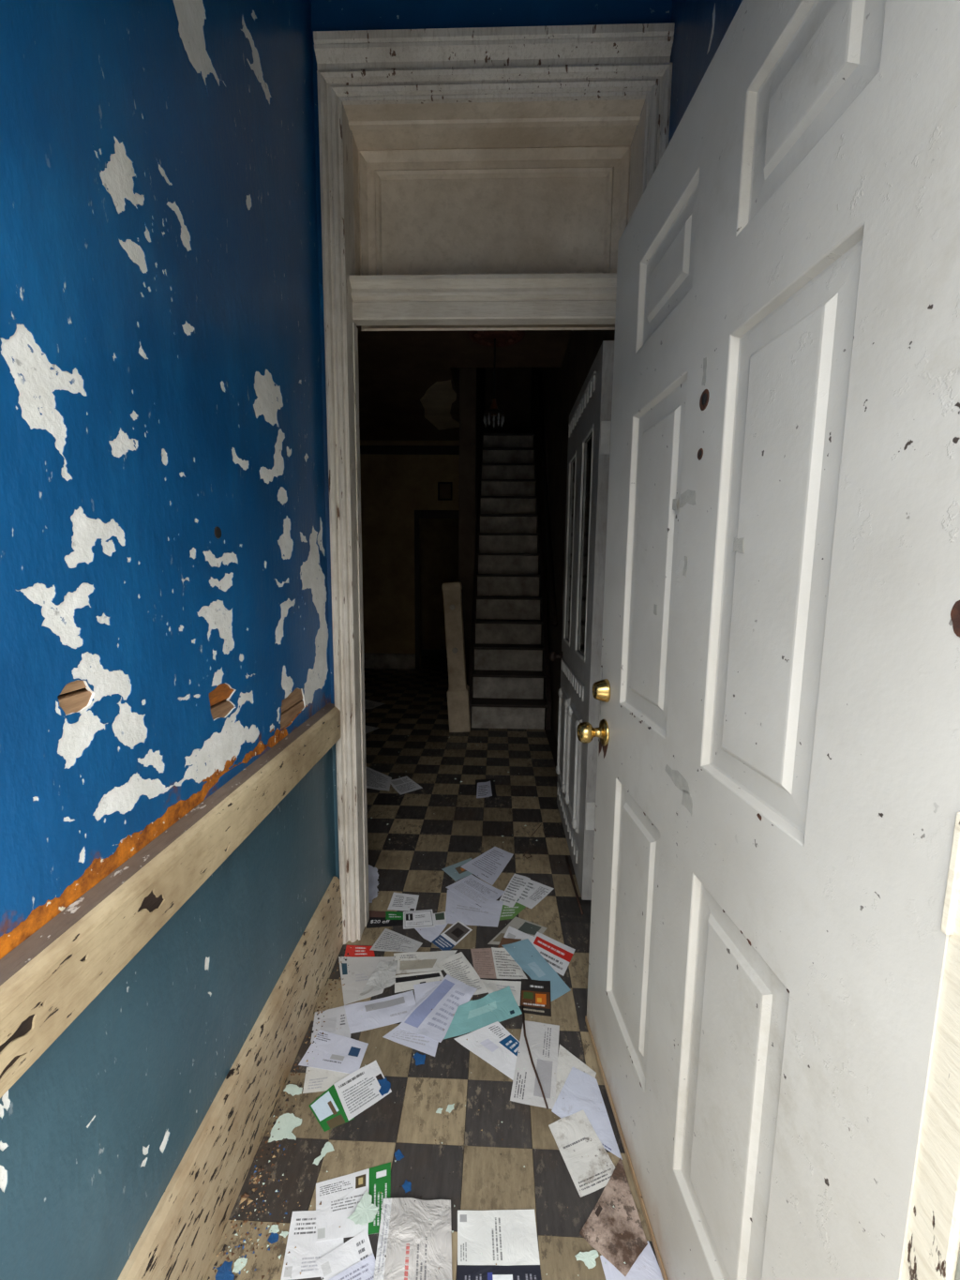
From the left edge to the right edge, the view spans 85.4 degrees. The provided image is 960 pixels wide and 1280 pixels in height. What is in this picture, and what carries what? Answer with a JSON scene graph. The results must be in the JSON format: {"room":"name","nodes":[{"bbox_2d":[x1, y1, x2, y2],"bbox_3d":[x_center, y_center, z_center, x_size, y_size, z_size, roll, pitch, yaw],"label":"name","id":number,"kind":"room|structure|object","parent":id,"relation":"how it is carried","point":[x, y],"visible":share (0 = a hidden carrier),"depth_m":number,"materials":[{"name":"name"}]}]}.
{"room":"abandoned building interior","nodes":[
{"label":"abandoned building interior","id":0,"kind":"room"},
{"bbox_2d":[0,0,335,1279],"bbox_3d":[-0.605,-0.349,0.797,0.228,3.070,1.730,1,8,2],"label":"wall","id":1,"kind":"structure","parent":0,"point":[164,623],"depth_m":0.81,"materials":[{"name":"blue paint"}]},
{"bbox_2d":[0,702,341,1098],"bbox_3d":[-0.505,0.372,0.872,0.045,0.113,1.695,1,8,2],"label":"trim","id":2,"kind":"structure","parent":1,"relation":"attached to","point":[50,978],"depth_m":0.73,"materials":[{"name":"brown wood"}]},
{"bbox_2d":[117,875,343,1279],"bbox_3d":[-0.516,1.037,0.957,0.036,0.242,1.690,1,8,2],"label":"baseboard","id":3,"kind":"structure","parent":1,"relation":"attached to","point":[182,1236],"depth_m":1.07,"materials":[{"name":"paint"}]},
{"bbox_2d":[360,440,459,668],"bbox_3d":[-0.479,-1.166,7.568,2.420,2.870,1.930,1,8,2],"label":"wall","id":4,"kind":"structure","parent":0,"point":[393,487],"depth_m":6.64,"materials":[{"name":"beige paint"}]},
{"bbox_2d":[363,652,415,669],"bbox_3d":[-1.290,0.274,6.803,0.890,0.200,0.020,1,8,2],"label":"baseboard","id":5,"kind":"structure","parent":4,"relation":"attached to","point":[407,661],"depth_m":6.79,"materials":[{"name":"white paint"}]},
{"bbox_2d":[360,445,459,454],"bbox_3d":[-0.934,-2.346,6.428,1.550,0.100,0.050,1,8,2],"label":"trim","id":6,"kind":"structure","parent":4,"relation":"attached to","point":[364,449],"depth_m":6.40,"materials":[{"name":"brown wood"}]},
{"bbox_2d":[414,510,458,669],"bbox_3d":[-0.506,-0.622,6.657,0.660,2.030,0.020,1,8,2],"label":"trim","id":7,"kind":"structure","parent":4,"relation":"attached to","point":[418,514],"depth_m":6.60,"materials":[{"name":"brown wood"}]},
{"bbox_2d":[437,481,452,500],"bbox_3d":[-0.434,-1.855,6.488,0.180,0.220,0.024,1,8,2],"label":"picture frame","id":8,"kind":"object","parent":4,"relation":"attached to","point":[444,489],"visible":1,"depth_m":6.49,"materials":[{"name":"black"}]},
{"bbox_2d":[439,483,451,498],"bbox_3d":[-0.434,-1.855,6.493,0.140,0.180,0.006,1,8,2],"label":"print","id":9,"kind":"object","parent":8,"relation":"on","point":[444,489],"depth_m":6.49},
{"bbox_2d":[203,648,660,1279],"bbox_3d":[-0.618,0.777,4.431,2.700,0.161,8.665,1,8,2],"label":"floor","id":10,"kind":"structure","parent":0,"point":[462,826],"depth_m":1.41,"materials":[{"name":"tile"}]},
{"bbox_2d":[215,1261,234,1279],"bbox_3d":[-0.464,1.159,0.952,0.036,0.001,0.035,1,8,2],"label":"flake","id":11,"kind":"object","parent":10,"relation":"on","point":[223,1272],"visible":1,"depth_m":0.95,"materials":[{"name":"blue paint"}]},
{"bbox_2d":[232,1257,247,1272],"bbox_3d":[-0.445,1.157,0.963,0.023,0.001,0.021,1,8,2],"label":"flake","id":12,"kind":"object","parent":10,"relation":"on","point":[238,1266],"visible":1,"depth_m":0.96,"materials":[{"name":"white paint"}]},
{"bbox_2d":[267,1232,278,1243],"bbox_3d":[-0.398,1.153,1.002,0.021,0.001,0.016,3,8,16],"label":"flake","id":13,"kind":"object","parent":10,"relation":"on","point":[273,1238],"visible":1,"depth_m":1.00,"materials":[{"name":"blue paint"}]},
{"bbox_2d":[269,1224,279,1233],"bbox_3d":[-0.401,1.151,1.017,0.020,0.001,0.014,1,8,2],"label":"flake","id":14,"kind":"object","parent":10,"relation":"on","point":[275,1227],"visible":1,"depth_m":1.02,"materials":[{"name":"white paint"}]},
{"bbox_2d":[279,1231,288,1237],"bbox_3d":[-0.380,1.150,1.008,0.015,0.001,0.010,3,8,17],"label":"flake","id":15,"kind":"object","parent":10,"relation":"on","point":[284,1234],"visible":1,"depth_m":1.01,"materials":[{"name":"white paint"}]},
{"bbox_2d":[268,1113,301,1142],"bbox_3d":[-0.447,1.126,1.201,0.064,0.001,0.065,1,8,2],"label":"flake","id":16,"kind":"object","parent":10,"relation":"on","point":[288,1121],"visible":1,"depth_m":1.20,"materials":[{"name":"white paint"}]},
{"bbox_2d":[283,1084,302,1096],"bbox_3d":[-0.461,1.112,1.286,0.050,0.001,0.025,3,8,21],"label":"flake","id":17,"kind":"object","parent":10,"relation":"on","point":[292,1089],"visible":1,"depth_m":1.29,"materials":[{"name":"white paint"}]},
{"bbox_2d":[280,1210,344,1279],"bbox_3d":[-0.312,1.155,0.998,0.122,0.001,0.102,0,8,-4],"label":"mailer","id":18,"kind":"object","parent":10,"relation":"on","point":[302,1232],"visible":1,"depth_m":0.99,"materials":[{"name":"white paper"}]},
{"bbox_2d":[313,1142,334,1165],"bbox_3d":[-0.349,1.134,1.149,0.027,0.001,0.050,8,10,43],"label":"flake","id":19,"kind":"object","parent":10,"relation":"on","point":[328,1147],"visible":1,"depth_m":1.15,"materials":[{"name":"white paint"}]},
{"bbox_2d":[302,1067,349,1093],"bbox_3d":[-0.372,1.110,1.326,0.144,0.002,0.077,-1,8,-12],"label":"letter","id":20,"kind":"object","parent":10,"relation":"on","point":[317,1079],"visible":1,"depth_m":1.32,"materials":[{"name":"white paper"}]},
{"bbox_2d":[310,1006,350,1042],"bbox_3d":[-0.420,1.089,1.477,0.107,0.003,0.118,-1,8,-11],"label":"envelope","id":21,"kind":"object","parent":10,"relation":"on","point":[336,1020],"visible":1,"depth_m":1.48,"materials":[{"name":"white paper"}]},
{"bbox_2d":[308,1084,354,1131],"bbox_3d":[-0.358,1.121,1.242,0.074,0.002,0.109,-5,10,-38],"label":"card","id":22,"kind":"object","parent":10,"relation":"on","point":[327,1108],"visible":1,"depth_m":1.24,"materials":[{"name":"green paper"}]},
{"bbox_2d":[298,1029,368,1073],"bbox_3d":[-0.384,1.100,1.392,0.162,0.003,0.106,2,8,9],"label":"envelope","id":23,"kind":"object","parent":10,"relation":"on","point":[331,1051],"visible":1,"depth_m":1.39,"materials":[{"name":"white paper"}]},
{"bbox_2d":[316,1229,373,1279],"bbox_3d":[-0.243,1.159,0.956,0.097,0.004,0.085,-4,9,-29],"label":"envelope","id":24,"kind":"object","parent":10,"relation":"on","point":[358,1247],"visible":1,"depth_m":0.98,"materials":[{"name":"white paper"}]},
{"bbox_2d":[329,1253,376,1279],"bbox_3d":[-0.221,1.162,0.930,0.102,0.003,0.072,-3,8,-26],"label":"letter","id":25,"kind":"object","parent":24,"relation":"on","point":[363,1270],"visible":1,"depth_m":0.95,"materials":[{"name":"white paper"}]},
{"bbox_2d":[316,1161,391,1241],"bbox_3d":[-0.261,1.146,1.063,0.155,0.003,0.122,-1,8,-9],"label":"flyer","id":26,"kind":"object","parent":10,"relation":"on","point":[339,1197],"visible":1,"depth_m":1.06,"materials":[{"name":"white paper"}]},
{"bbox_2d":[347,1191,378,1225],"bbox_3d":[-0.228,1.139,1.036,0.046,0.001,0.054,5,9,31],"label":"flake","id":27,"kind":"object","parent":26,"relation":"on","point":[365,1212],"visible":1,"depth_m":1.04,"materials":[{"name":"white paint"}]},
{"bbox_2d":[344,945,375,956],"bbox_3d":[-0.404,1.053,1.758,0.109,0.002,0.057,1,8,2],"label":"card","id":28,"kind":"object","parent":10,"relation":"on","point":[360,951],"visible":1,"depth_m":1.76,"materials":[{"name":"red paper"}]},
{"bbox_2d":[333,1060,391,1120],"bbox_3d":[-0.290,1.114,1.292,0.116,0.005,0.105,-5,9,-35],"label":"reply form","id":29,"kind":"object","parent":10,"relation":"on","point":[357,1091],"visible":1,"depth_m":1.29,"materials":[{"name":"white paper"}]},
{"bbox_2d":[377,1077,391,1095],"bbox_3d":[-0.238,1.113,1.298,0.031,0.001,0.045,-2,8,-21],"label":"flake","id":30,"kind":"object","parent":29,"relation":"on","point":[385,1085],"visible":1,"depth_m":1.30,"materials":[{"name":"blue paint"}]},
{"bbox_2d":[338,956,394,1005],"bbox_3d":[-0.381,1.067,1.639,0.187,0.004,0.198,1,8,2],"label":"folded mailer","id":31,"kind":"object","parent":10,"relation":"on","point":[355,976],"visible":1,"depth_m":1.66,"materials":[{"name":"white paper"}]},
{"bbox_2d":[355,960,397,1001],"bbox_3d":[-0.306,1.065,1.627,0.085,0.009,0.184,3,8,15],"label":"plastic sleeve","id":32,"kind":"object","parent":31,"relation":"on","point":[384,976],"visible":1,"depth_m":1.64,"materials":[{"name":"clear plastic"}]},
{"bbox_2d":[365,724,379,733],"bbox_3d":[-0.978,0.721,4.212,0.263,0.002,0.217,5,9,29],"label":"letter","id":33,"kind":"object","parent":10,"relation":"on","point":[368,729],"visible":0.33,"depth_m":4.22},
{"bbox_2d":[368,864,379,903],"bbox_3d":[-0.438,0.994,2.128,0.056,0.019,0.282,-1,8,-14],"label":"sheet","id":34,"kind":"object","parent":10,"relation":"on","point":[373,876],"visible":0.78,"depth_m":2.13,"materials":[{"name":"white paper"}]},
{"bbox_2d":[364,699,384,708],"bbox_3d":[-1.050,0.611,5.036,0.263,0.002,0.452,-1,8,-10],"label":"letter","id":35,"kind":"object","parent":10,"relation":"on","point":[368,704],"visible":0.59,"depth_m":4.98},
{"bbox_2d":[366,767,391,791],"bbox_3d":[-0.651,0.851,3.235,0.205,0.007,0.452,0,8,-7],"label":"letter","id":36,"kind":"object","parent":10,"relation":"on","point":[375,779],"visible":0.75,"depth_m":3.18,"materials":[{"name":"white paper"}]},
{"bbox_2d":[344,990,416,1033],"bbox_3d":[-0.288,1.083,1.516,0.204,0.006,0.103,-2,8,-17],"label":"envelope","id":37,"kind":"object","parent":10,"relation":"on","point":[378,1013],"visible":1,"depth_m":1.51,"materials":[{"name":"white paper"}]},
{"bbox_2d":[366,910,403,928],"bbox_3d":[-0.353,1.031,1.921,0.157,0.002,0.098,1,8,2],"label":"coupon","id":38,"kind":"object","parent":10,"relation":"on","point":[377,919],"visible":0.98,"depth_m":1.92,"materials":[{"name":"black paper"}]},
{"bbox_2d":[370,928,421,951],"bbox_3d":[-0.282,1.048,1.796,0.158,0.003,0.118,3,8,16],"label":"newsprint","id":39,"kind":"object","parent":10,"relation":"on","point":[388,941],"visible":1,"depth_m":1.80,"materials":[{"name":"white paper"}]},
{"bbox_2d":[394,1149,404,1160],"bbox_3d":[-0.180,1.136,1.146,0.017,0.001,0.021,-6,10,-43],"label":"flake","id":40,"kind":"object","parent":10,"relation":"on","point":[399,1155],"visible":1,"depth_m":1.15,"materials":[{"name":"blue paint"}]},
{"bbox_2d":[387,892,419,911],"bbox_3d":[-0.296,1.017,2.026,0.107,0.003,0.111,1,8,2],"label":"card","id":41,"kind":"object","parent":10,"relation":"on","point":[399,901],"visible":1,"depth_m":2.02,"materials":[{"name":"white paper"}]},
{"bbox_2d":[388,776,422,794],"bbox_3d":[-0.458,0.868,3.126,0.151,0.007,0.231,-4,9,-33],"label":"printed form","id":42,"kind":"object","parent":10,"relation":"on","point":[405,785],"visible":1,"depth_m":3.12,"materials":[{"name":"white paper"}]},
{"bbox_2d":[401,1179,411,1193],"bbox_3d":[-0.152,1.144,1.088,0.022,0.001,0.021,6,9,33],"label":"flake","id":43,"kind":"object","parent":10,"relation":"on","point":[407,1185],"visible":1,"depth_m":1.09,"materials":[{"name":"blue paint"}]},
{"bbox_2d":[382,1026,438,1056],"bbox_3d":[-0.183,1.090,1.492,0.156,0.003,0.206,2,8,8],"label":"letter","id":44,"kind":"object","parent":10,"relation":"on","point":[426,1045],"visible":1,"depth_m":1.43,"materials":[{"name":"white paper"}]},
{"bbox_2d":[373,1197,451,1279],"bbox_3d":[-0.122,1.151,0.980,0.144,0.014,0.168,0,8,-2],"label":"plastic mailer","id":45,"kind":"object","parent":10,"relation":"on","point":[415,1246],"visible":1,"depth_m":0.99,"materials":[{"name":"white plastic"}]},
{"bbox_2d":[207,735,625,1279],"bbox_3d":[-0.176,0.956,2.454,1.113,0.014,3.202,1,8,2],"label":"grit","id":46,"kind":"object","parent":10,"relation":"on","point":[257,1180],"visible":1,"depth_m":1.07,"materials":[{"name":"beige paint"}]},
{"bbox_2d":[394,970,443,993],"bbox_3d":[-0.192,1.069,1.641,0.160,0.003,0.067,-1,8,-15],"label":"envelope","id":47,"kind":"object","parent":10,"relation":"on","point":[402,982],"visible":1,"depth_m":1.64,"materials":[{"name":"white paper"}]},
{"bbox_2d":[403,909,435,928],"bbox_3d":[-0.227,1.032,1.922,0.114,0.003,0.102,-1,8,-9],"label":"card","id":48,"kind":"object","parent":10,"relation":"on","point":[424,918],"visible":1,"depth_m":1.92,"materials":[{"name":"white paper"}]},
{"bbox_2d":[412,1052,425,1065],"bbox_3d":[-0.162,1.104,1.372,0.034,0.001,0.037,1,8,2],"label":"flake","id":49,"kind":"object","parent":10,"relation":"on","point":[419,1059],"visible":1,"depth_m":1.37,"materials":[{"name":"blue paint"}]},
{"bbox_2d":[393,949,457,974],"bbox_3d":[-0.180,1.060,1.714,0.214,0.003,0.091,0,8,-4],"label":"envelope","id":50,"kind":"object","parent":10,"relation":"on","point":[409,962],"visible":1,"depth_m":1.72,"materials":[{"name":"white paper"}]},
{"bbox_2d":[413,980,440,1005],"bbox_3d":[-0.142,1.079,1.577,0.109,0.003,0.106,-1,8,-13],"label":"envelope","id":51,"kind":"object","parent":10,"relation":"on","point":[421,990],"visible":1,"depth_m":1.60,"materials":[{"name":"white paper"}]},
{"bbox_2d":[415,922,448,942],"bbox_3d":[-0.171,1.043,1.847,0.126,0.003,0.093,-1,8,-10],"label":"letter","id":52,"kind":"object","parent":10,"relation":"on","point":[430,934],"visible":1,"depth_m":1.86,"materials":[{"name":"white paper"}]},
{"bbox_2d":[397,974,477,1042],"bbox_3d":[-0.115,1.081,1.526,0.132,0.011,0.229,5,9,33],"label":"envelope","id":53,"kind":"object","parent":10,"relation":"on","point":[450,993],"visible":1,"depth_m":1.52,"materials":[{"name":"white paper"}]},
{"bbox_2d":[432,911,446,925],"bbox_3d":[-0.151,1.030,1.926,0.050,0.002,0.074,0,8,-7],"label":"photo card","id":54,"kind":"object","parent":10,"relation":"on","point":[439,918],"visible":1,"depth_m":1.93,"materials":[{"name":"white paper"}]},
{"bbox_2d":[446,1103,454,1113],"bbox_3d":[-0.071,1.123,1.248,0.020,0.001,0.023,1,8,2],"label":"flake","id":55,"kind":"object","parent":10,"relation":"on","point":[450,1107],"visible":1,"depth_m":1.25,"materials":[{"name":"white paint"}]},
{"bbox_2d":[431,920,472,950],"bbox_3d":[-0.097,1.045,1.836,0.076,0.002,0.152,6,10,38],"label":"photo card","id":56,"kind":"object","parent":10,"relation":"on","point":[451,937],"visible":1,"depth_m":1.83,"materials":[{"name":"white paper"}]},
{"bbox_2d":[442,858,472,881],"bbox_3d":[-0.070,0.990,2.252,0.158,0.002,0.110,-5,9,-36],"label":"postcard","id":57,"kind":"object","parent":10,"relation":"on","point":[460,872],"visible":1,"depth_m":2.24},
{"bbox_2d":[436,951,487,994],"bbox_3d":[-0.053,1.066,1.649,0.092,0.007,0.191,-4,9,-31],"label":"long letter","id":58,"kind":"object","parent":10,"relation":"on","point":[457,966],"visible":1,"depth_m":1.67,"materials":[{"name":"white paper"}]},
{"bbox_2d":[445,889,503,927],"bbox_3d":[-0.023,1.023,1.994,0.226,0.006,0.214,1,8,2],"label":"blank sheet","id":59,"kind":"object","parent":10,"relation":"on","point":[464,911],"visible":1,"depth_m":1.96,"materials":[{"name":"white paper"}]},
{"bbox_2d":[445,874,504,911],"bbox_3d":[-0.013,1.009,2.093,0.216,0.008,0.145,8,10,44],"label":"letter","id":60,"kind":"object","parent":10,"relation":"on","point":[476,892],"visible":1,"depth_m":2.09,"materials":[{"name":"white paper"}]},
{"bbox_2d":[443,985,522,1039],"bbox_3d":[-0.005,1.084,1.518,0.244,0.010,0.101,-2,8,-21],"label":"envelope","id":61,"kind":"object","parent":10,"relation":"on","point":[503,1005],"visible":1,"depth_m":1.52,"materials":[{"name":"teal paper"}]},
{"bbox_2d":[470,948,496,978],"bbox_3d":[0.012,1.063,1.710,0.077,0.002,0.142,0,8,-5],"label":"sheet","id":62,"kind":"object","parent":10,"relation":"on","point":[483,961],"visible":1,"depth_m":1.71,"materials":[{"name":"pink paper"}]},
{"bbox_2d":[475,778,496,797],"bbox_3d":[0.033,0.879,3.097,0.117,0.002,0.270,0,8,-2],"label":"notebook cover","id":63,"kind":"object","parent":10,"relation":"on","point":[492,783],"visible":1,"depth_m":3.15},
{"bbox_2d":[476,781,492,798],"bbox_3d":[0.026,0.877,3.068,0.093,0.011,0.244,1,8,2],"label":"note","id":64,"kind":"object","parent":63,"relation":"on","point":[484,789],"visible":1,"depth_m":3.06,"materials":[{"name":"white paper"}]},
{"bbox_2d":[454,1021,519,1080],"bbox_3d":[0.041,1.100,1.423,0.194,0.005,0.119,6,9,35],"label":"bill","id":65,"kind":"object","parent":10,"relation":"on","point":[489,1043],"visible":1,"depth_m":1.41},
{"bbox_2d":[460,846,513,885],"bbox_3d":[0.061,0.985,2.286,0.191,0.005,0.245,7,10,41],"label":"letter","id":66,"kind":"object","parent":10,"relation":"on","point":[485,865],"visible":1,"depth_m":2.28,"materials":[{"name":"white paper"}]},
{"bbox_2d":[441,428,551,732],"bbox_3d":[0.192,-0.925,5.282,0.879,3.017,2.693,1,8,2],"label":"staircase","id":67,"kind":"structure","parent":10,"relation":"on","point":[509,685],"depth_m":4.82,"materials":[{"name":"white paint"}]},
{"bbox_2d":[457,1209,540,1265],"bbox_3d":[0.033,1.155,1.008,0.156,0.004,0.085,0,8,-1],"label":"envelope","id":68,"kind":"object","parent":10,"relation":"on","point":[489,1233],"visible":1,"depth_m":1.00,"materials":[{"name":"white paper"}]},
{"bbox_2d":[456,1264,542,1279],"bbox_3d":[0.035,1.162,0.934,0.156,0.011,0.066,0,8,-1],"label":"postcard","id":69,"kind":"object","parent":10,"relation":"on","point":[479,1272],"visible":1,"depth_m":0.96},
{"bbox_2d":[480,978,521,1006],"bbox_3d":[0.065,1.076,1.593,0.133,0.007,0.102,1,8,2],"label":"flyer","id":70,"kind":"object","parent":10,"relation":"on","point":[491,986],"visible":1,"depth_m":1.62,"materials":[{"name":"white paper"}]},
{"bbox_2d":[491,947,527,978],"bbox_3d":[0.096,1.059,1.708,0.099,0.009,0.158,0,8,-6],"label":"receipt","id":71,"kind":"object","parent":10,"relation":"on","point":[513,971],"visible":1,"depth_m":1.69,"materials":[{"name":"white paper"}]},
{"bbox_2d":[499,903,526,920],"bbox_3d":[0.131,1.029,1.974,0.128,0.002,0.110,1,8,2],"label":"flyer","id":72,"kind":"object","parent":10,"relation":"on","point":[507,912],"visible":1,"depth_m":1.98,"materials":[{"name":"green paper"}]},
{"bbox_2d":[499,873,530,907],"bbox_3d":[0.137,1.009,2.106,0.075,0.005,0.220,4,8,24],"label":"leaflet","id":73,"kind":"object","parent":10,"relation":"on","point":[518,883],"visible":1,"depth_m":2.10,"materials":[{"name":"white paper"}]},
{"bbox_2d":[487,917,547,944],"bbox_3d":[0.135,1.046,1.841,0.126,0.002,0.197,6,9,36],"label":"flyer","id":74,"kind":"object","parent":10,"relation":"on","point":[531,928],"visible":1,"depth_m":1.88,"materials":[{"name":"beige paper"}]},
{"bbox_2d":[497,937,521,948],"bbox_3d":[0.101,1.050,1.796,0.080,0.004,0.058,2,8,7],"label":"leaflet","id":75,"kind":"object","parent":74,"relation":"on","point":[504,941],"visible":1,"depth_m":1.81,"materials":[{"name":"brown paper"}]},
{"bbox_2d":[503,926,535,942],"bbox_3d":[0.133,1.045,1.835,0.110,0.004,0.062,6,9,34],"label":"card","id":76,"kind":"object","parent":74,"relation":"on","point":[511,932],"visible":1,"depth_m":1.84,"materials":[{"name":"white paper"}]},
{"bbox_2d":[510,1020,559,1109],"bbox_3d":[0.150,1.108,1.373,0.109,0.004,0.239,2,8,11],"label":"envelope","id":77,"kind":"object","parent":10,"relation":"on","point":[543,1038],"visible":1,"depth_m":1.35,"materials":[{"name":"white paper"}]},
{"bbox_2d":[521,1005,548,1109],"bbox_3d":[0.137,1.101,1.391,0.018,0.007,0.297,0,8,-7],"label":"stick","id":78,"kind":"object","parent":77,"relation":"on","point":[522,1010],"visible":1,"depth_m":1.38,"materials":[{"name":"brown plant"}]},
{"bbox_2d":[519,978,551,1016],"bbox_3d":[0.168,1.079,1.578,0.092,0.007,0.130,1,8,6],"label":"menu card","id":79,"kind":"object","parent":10,"relation":"on","point":[537,992],"visible":1,"depth_m":1.57,"materials":[{"name":"black paper"}]},
{"bbox_2d":[516,879,554,908],"bbox_3d":[0.198,1.014,2.087,0.136,0.003,0.168,6,9,34],"label":"leaflet","id":80,"kind":"object","parent":10,"relation":"on","point":[526,898],"visible":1,"depth_m":2.08,"materials":[{"name":"white paper"}]},
{"bbox_2d":[501,938,571,1001],"bbox_3d":[0.186,1.061,1.698,0.099,0.012,0.262,-4,9,-32],"label":"envelope","id":81,"kind":"object","parent":10,"relation":"on","point":[521,952],"visible":1,"depth_m":1.70,"materials":[{"name":"blue paper"}]},
{"bbox_2d":[531,932,575,976],"bbox_3d":[0.235,1.058,1.762,0.169,0.003,0.130,6,9,35],"label":"flyer","id":82,"kind":"object","parent":10,"relation":"on","point":[558,955],"visible":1,"depth_m":1.77,"materials":[{"name":"white paper"}]},
{"bbox_2d":[565,855,583,914],"bbox_3d":[0.386,1.003,2.152,0.012,0.012,0.395,1,8,1],"label":"wooden strip","id":83,"kind":"object","parent":10,"relation":"on","point":[566,857],"visible":1,"depth_m":2.13,"materials":[{"name":"brown wood"}]},
{"bbox_2d":[555,1044,596,1101],"bbox_3d":[0.242,1.117,1.321,0.100,0.002,0.179,3,8,15],"label":"envelope","id":84,"kind":"object","parent":10,"relation":"on","point":[566,1060],"visible":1,"depth_m":1.35,"materials":[{"name":"white paper"}]},
{"bbox_2d":[548,1109,615,1197],"bbox_3d":[0.229,1.137,1.159,0.100,0.006,0.150,-2,8,-20],"label":"flyer","id":85,"kind":"object","parent":10,"relation":"on","point":[583,1153],"visible":1,"depth_m":1.16,"materials":[{"name":"white paper"}]},
{"bbox_2d":[574,1249,599,1268],"bbox_3d":[0.201,1.158,0.973,0.045,0.001,0.025,0,8,-6],"label":"flake","id":86,"kind":"object","parent":10,"relation":"on","point":[589,1257],"visible":1,"depth_m":0.97,"materials":[{"name":"white paint"}]},
{"bbox_2d":[551,1067,622,1159],"bbox_3d":[0.279,1.125,1.250,0.182,0.005,0.140,6,9,35],"label":"envelope","id":87,"kind":"object","parent":10,"relation":"on","point":[580,1091],"visible":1,"depth_m":1.26,"materials":[{"name":"white paper"}]},
{"bbox_2d":[579,1158,647,1276],"bbox_3d":[0.291,1.151,1.042,0.106,0.008,0.175,7,10,41],"label":"paper","id":88,"kind":"object","parent":10,"relation":"on","point":[603,1229],"visible":1,"depth_m":1.02,"materials":[{"name":"brown paper"}]},
{"bbox_2d":[600,1240,663,1279],"bbox_3d":[0.280,1.165,0.959,0.110,0.002,0.068,-1,8,-13],"label":"envelope","id":89,"kind":"object","parent":10,"relation":"on","point":[646,1267],"visible":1,"depth_m":0.96,"materials":[{"name":"white paper"}]},
{"bbox_2d":[356,325,572,440],"bbox_3d":[-0.467,-3.674,4.821,2.550,2.834,6.715,1,8,2],"label":"ceiling","id":90,"kind":"structure","parent":0,"point":[409,381],"depth_m":4.49,"materials":[{"name":"black paint"}]},
{"bbox_2d":[468,330,525,346],"bbox_3d":[0.113,-2.052,3.509,0.380,0.034,0.380,1,8,2],"label":"ceiling rose","id":91,"kind":"object","parent":90,"relation":"attached to","point":[486,338],"visible":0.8,"depth_m":3.51,"materials":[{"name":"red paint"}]},
{"bbox_2d":[482,338,504,428],"bbox_3d":[0.098,-1.753,3.549,0.146,0.567,0.144,1,8,2],"label":"pendant lamp","id":92,"kind":"object","parent":91,"relation":"hanging from","point":[493,412],"visible":1,"depth_m":3.54,"materials":[{"name":"black metal"}]},
{"bbox_2d":[458,367,485,685],"bbox_3d":[-0.069,-2.417,6.647,0.164,5.600,3.100,1,8,2],"label":"wall","id":93,"kind":"structure","parent":0,"point":[472,380],"depth_m":5.25,"materials":[{"name":"paint"}]},
{"bbox_2d":[311,0,672,879],"bbox_3d":[-0.613,-0.435,1.752,2.850,3.150,0.225,1,8,2],"label":"wall","id":94,"kind":"structure","parent":0,"point":[326,15],"depth_m":1.45,"materials":[{"name":"blue paint"}]},
{"bbox_2d":[313,22,675,944],"bbox_3d":[0.027,-0.318,1.722,0.985,2.737,0.273,1,8,2],"label":"trim","id":95,"kind":"structure","parent":94,"relation":"attached to","point":[484,178],"depth_m":1.60,"materials":[{"name":"paint"}]},
{"bbox_2d":[549,340,614,900],"bbox_3d":[0.407,-0.057,2.319,0.108,2.040,0.869,1,8,2],"label":"door","id":96,"kind":"structure","parent":94,"relation":"in","point":[590,416],"depth_m":2.08,"materials":[{"name":"white wood"}]},
{"bbox_2d":[529,0,742,742],"bbox_3d":[0.686,-2.030,4.022,0.146,5.660,8.650,1,8,2],"label":"wall","id":97,"kind":"structure","parent":0,"point":[562,386],"depth_m":3.61,"materials":[{"name":"paint"}]},
{"bbox_3d":[0.009,-0.387,0.105,6.000,3.900,0.410,1,8,2],"label":"wall","id":98,"kind":"structure","parent":0,"visible":0},
{"bbox_2d":[576,0,959,1279],"bbox_3d":[0.330,0.140,0.875,0.111,2.031,0.953,0,8,-3],"label":"door","id":99,"kind":"structure","parent":98,"relation":"in","point":[775,887],"depth_m":0.61,"materials":[{"name":"white paint"}]},
{"bbox_2d":[901,888,959,1279],"bbox_3d":[0.386,0.210,0.192,0.043,2.100,0.432,1,8,2],"label":"trim","id":100,"kind":"structure","parent":98,"relation":"attached to","point":[932,1252],"depth_m":0.41,"materials":[{"name":"paint"}]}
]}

